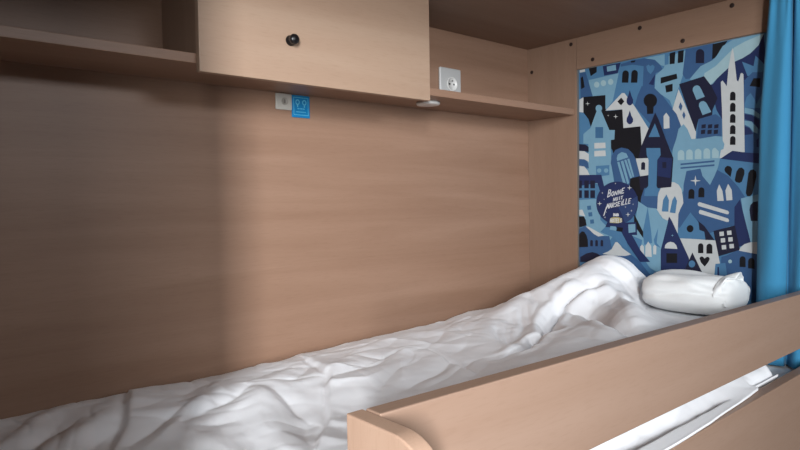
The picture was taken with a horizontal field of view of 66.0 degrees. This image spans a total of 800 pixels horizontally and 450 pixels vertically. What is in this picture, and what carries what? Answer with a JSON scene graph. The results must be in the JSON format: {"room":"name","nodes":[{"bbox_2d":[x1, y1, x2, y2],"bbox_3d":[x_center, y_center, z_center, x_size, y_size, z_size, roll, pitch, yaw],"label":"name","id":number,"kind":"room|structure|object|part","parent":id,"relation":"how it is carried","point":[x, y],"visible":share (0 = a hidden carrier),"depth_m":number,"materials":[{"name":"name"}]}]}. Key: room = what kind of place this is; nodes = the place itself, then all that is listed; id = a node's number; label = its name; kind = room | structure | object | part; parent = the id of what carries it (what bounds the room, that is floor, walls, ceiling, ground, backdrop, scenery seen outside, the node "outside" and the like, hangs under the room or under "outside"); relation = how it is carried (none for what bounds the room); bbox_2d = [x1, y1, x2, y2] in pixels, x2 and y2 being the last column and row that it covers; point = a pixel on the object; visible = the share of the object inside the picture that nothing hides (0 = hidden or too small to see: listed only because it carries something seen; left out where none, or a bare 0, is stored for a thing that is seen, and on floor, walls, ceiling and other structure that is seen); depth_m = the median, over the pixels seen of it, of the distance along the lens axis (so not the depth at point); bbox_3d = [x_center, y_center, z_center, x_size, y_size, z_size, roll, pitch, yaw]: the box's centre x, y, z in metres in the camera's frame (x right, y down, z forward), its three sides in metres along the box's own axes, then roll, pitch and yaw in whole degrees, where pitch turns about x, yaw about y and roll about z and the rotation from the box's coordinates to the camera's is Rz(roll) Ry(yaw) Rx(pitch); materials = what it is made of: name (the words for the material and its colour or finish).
{"room":"hostel dorm room","nodes":[
{"label":"hostel dorm room","id":0,"kind":"room"},
{"bbox_2d":[0,0,529,418],"bbox_3d":[-0.624,0.055,1.333,3.000,2.750,0.060,-3,3,-40],"label":"wall","id":1,"kind":"structure","parent":0,"point":[154,231],"depth_m":1.45,"materials":[{"name":"brown wood"}]},
{"bbox_2d":[275,93,291,109],"bbox_3d":[-0.294,-0.312,1.558,0.046,0.041,0.008,-3,3,-40],"label":"light switch","id":2,"kind":"object","parent":1,"relation":"attached to","point":[283,101],"visible":1,"depth_m":1.55,"materials":[{"name":"grey plastic"}]},
{"bbox_2d":[0,25,573,120],"bbox_3d":[-0.182,-0.345,1.533,1.837,0.020,0.191,-3,3,-40],"label":"wall shelf","id":3,"kind":"object","parent":1,"relation":"attached to","point":[17,44],"visible":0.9,"depth_m":1.26,"materials":[{"name":"brown wood"}]},
{"bbox_2d":[161,0,429,100],"bbox_3d":[-0.218,-0.450,1.472,0.618,0.270,0.233,-3,3,-40],"label":"wall cabinet","id":4,"kind":"object","parent":3,"relation":"on","point":[373,47],"visible":0.94,"depth_m":1.37,"materials":[{"name":"brown wood"}]},
{"bbox_3d":[-0.460,-0.459,1.297,0.018,0.231,0.189,-3,3,-40],"label":"panel","id":5,"kind":"part","parent":4,"relation":"part of","materials":[{"name":"brown wood"}]},
{"bbox_3d":[-0.230,-0.400,1.327,0.023,0.023,0.024,-3,3,-40],"label":"knob","id":6,"kind":"part","parent":4,"relation":"part of","materials":[{"name":"black metal"}]},
{"bbox_2d":[416,100,439,106],"bbox_3d":[0.080,-0.343,1.742,0.067,0.009,0.067,-3,3,-40],"label":"lamp","id":7,"kind":"object","parent":3,"relation":"attached to","point":[430,103],"visible":0.98,"depth_m":1.72,"materials":[{"name":"grey plastic"}]},
{"bbox_2d":[292,95,309,117],"bbox_3d":[-0.257,-0.306,1.593,0.053,0.057,0.004,-3,3,-40],"label":"wall sign","id":8,"kind":"object","parent":1,"relation":"attached to","point":[300,104],"visible":1,"depth_m":1.59,"materials":[{"name":"blue plastic"}]},
{"bbox_2d":[439,67,460,91],"bbox_3d":[0.158,-0.449,1.934,0.092,0.086,0.014,-3,3,-40],"label":"wall socket","id":9,"kind":"object","parent":1,"relation":"attached to","point":[449,79],"visible":0.88,"depth_m":1.93,"materials":[{"name":"grey plastic"}]},
{"bbox_2d":[577,31,766,266],"bbox_3d":[1.877,0.038,0.625,0.094,2.750,4.250,-3,3,-40],"label":"wall","id":10,"kind":"structure","parent":0,"point":[766,31],"depth_m":2.05,"materials":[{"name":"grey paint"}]},
{"bbox_2d":[528,38,577,290],"bbox_3d":[0.530,0.005,2.138,0.008,1.253,0.198,-3,3,-40],"label":"wall panel","id":11,"kind":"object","parent":10,"relation":"attached to","point":[552,71],"depth_m":2.12,"materials":[{"name":"brown wood"}]},
{"bbox_2d":[576,0,768,69],"bbox_3d":[0.843,-0.560,1.736,0.008,0.104,0.800,-3,3,-40],"label":"trim","id":12,"kind":"structure","parent":10,"relation":"attached to","point":[728,19],"depth_m":1.79,"materials":[{"name":"brown wood"}]},
{"bbox_2d":[579,33,766,304],"bbox_3d":[0.790,-0.094,1.826,0.007,0.826,0.596,-3,3,-40],"label":"mural","id":13,"kind":"object","parent":10,"relation":"attached to","point":[669,142],"visible":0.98,"depth_m":1.80},
{"bbox_3d":[0.772,1.489,-0.239,3.000,0.050,4.310,-3,3,-40],"label":"floor","id":14,"kind":"structure","parent":0,"visible":0},
{"bbox_2d":[347,291,799,449],"bbox_3d":[0.105,0.789,1.256,1.837,1.262,1.023,-3,3,-40],"label":"bunk bed","id":15,"kind":"object","parent":14,"relation":"on","point":[584,399],"visible":0.94,"depth_m":0.88,"materials":[{"name":"brown wood"}]},
{"bbox_3d":[0.006,0.815,0.585,0.022,1.260,0.126,-3,3,-40],"label":"panel","id":16,"kind":"part","parent":15,"relation":"part of","materials":[{"name":"brown wood"}]},
{"bbox_3d":[0.519,0.479,1.074,1.417,0.262,0.024,-3,3,-40],"label":"rail","id":17,"kind":"part","parent":15,"relation":"part of","materials":[{"name":"brown wood"}]},
{"bbox_2d":[766,364,793,378],"bbox_3d":[0.062,0.457,1.293,1.826,0.144,0.889,-3,3,-40],"label":"mattress","id":18,"kind":"object","parent":15,"relation":"on","point":[780,370],"visible":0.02,"depth_m":1.54,"materials":[{"name":"white fabric"}]},
{"bbox_2d":[0,255,777,449],"bbox_3d":[0.065,0.254,1.270,1.812,0.259,0.920,-3,3,-40],"label":"duvet","id":19,"kind":"object","parent":18,"relation":"on","point":[303,401],"visible":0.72,"depth_m":1.24,"materials":[{"name":"white fabric"}]},
{"bbox_2d":[642,269,750,314],"bbox_3d":[0.789,0.175,1.651,0.210,0.113,0.237,-3,3,-40],"label":"pillow","id":20,"kind":"object","parent":19,"relation":"on","point":[679,290],"visible":0.91,"depth_m":1.57,"materials":[{"name":"white fabric"}]},
{"bbox_3d":[-0.602,0.454,0.601,0.060,2.003,1.100,-3,3,-40],"label":"wall","id":21,"kind":"structure","parent":0,"visible":0},
{"bbox_2d":[429,0,725,49],"bbox_3d":[0.060,-0.600,1.190,1.905,0.040,1.020,-3,3,-40],"label":"ceiling","id":22,"kind":"structure","parent":21,"relation":"attached to","point":[524,24],"depth_m":1.79,"materials":[{"name":"brown wood"}]},
{"bbox_2d":[756,0,799,368],"bbox_3d":[0.964,-0.126,1.551,0.065,0.961,0.137,-3,3,-40],"label":"curtain","id":23,"kind":"object","parent":21,"relation":"hanging from","point":[778,230],"visible":0.83,"depth_m":1.54,"materials":[{"name":"blue fabric"}]}
]}

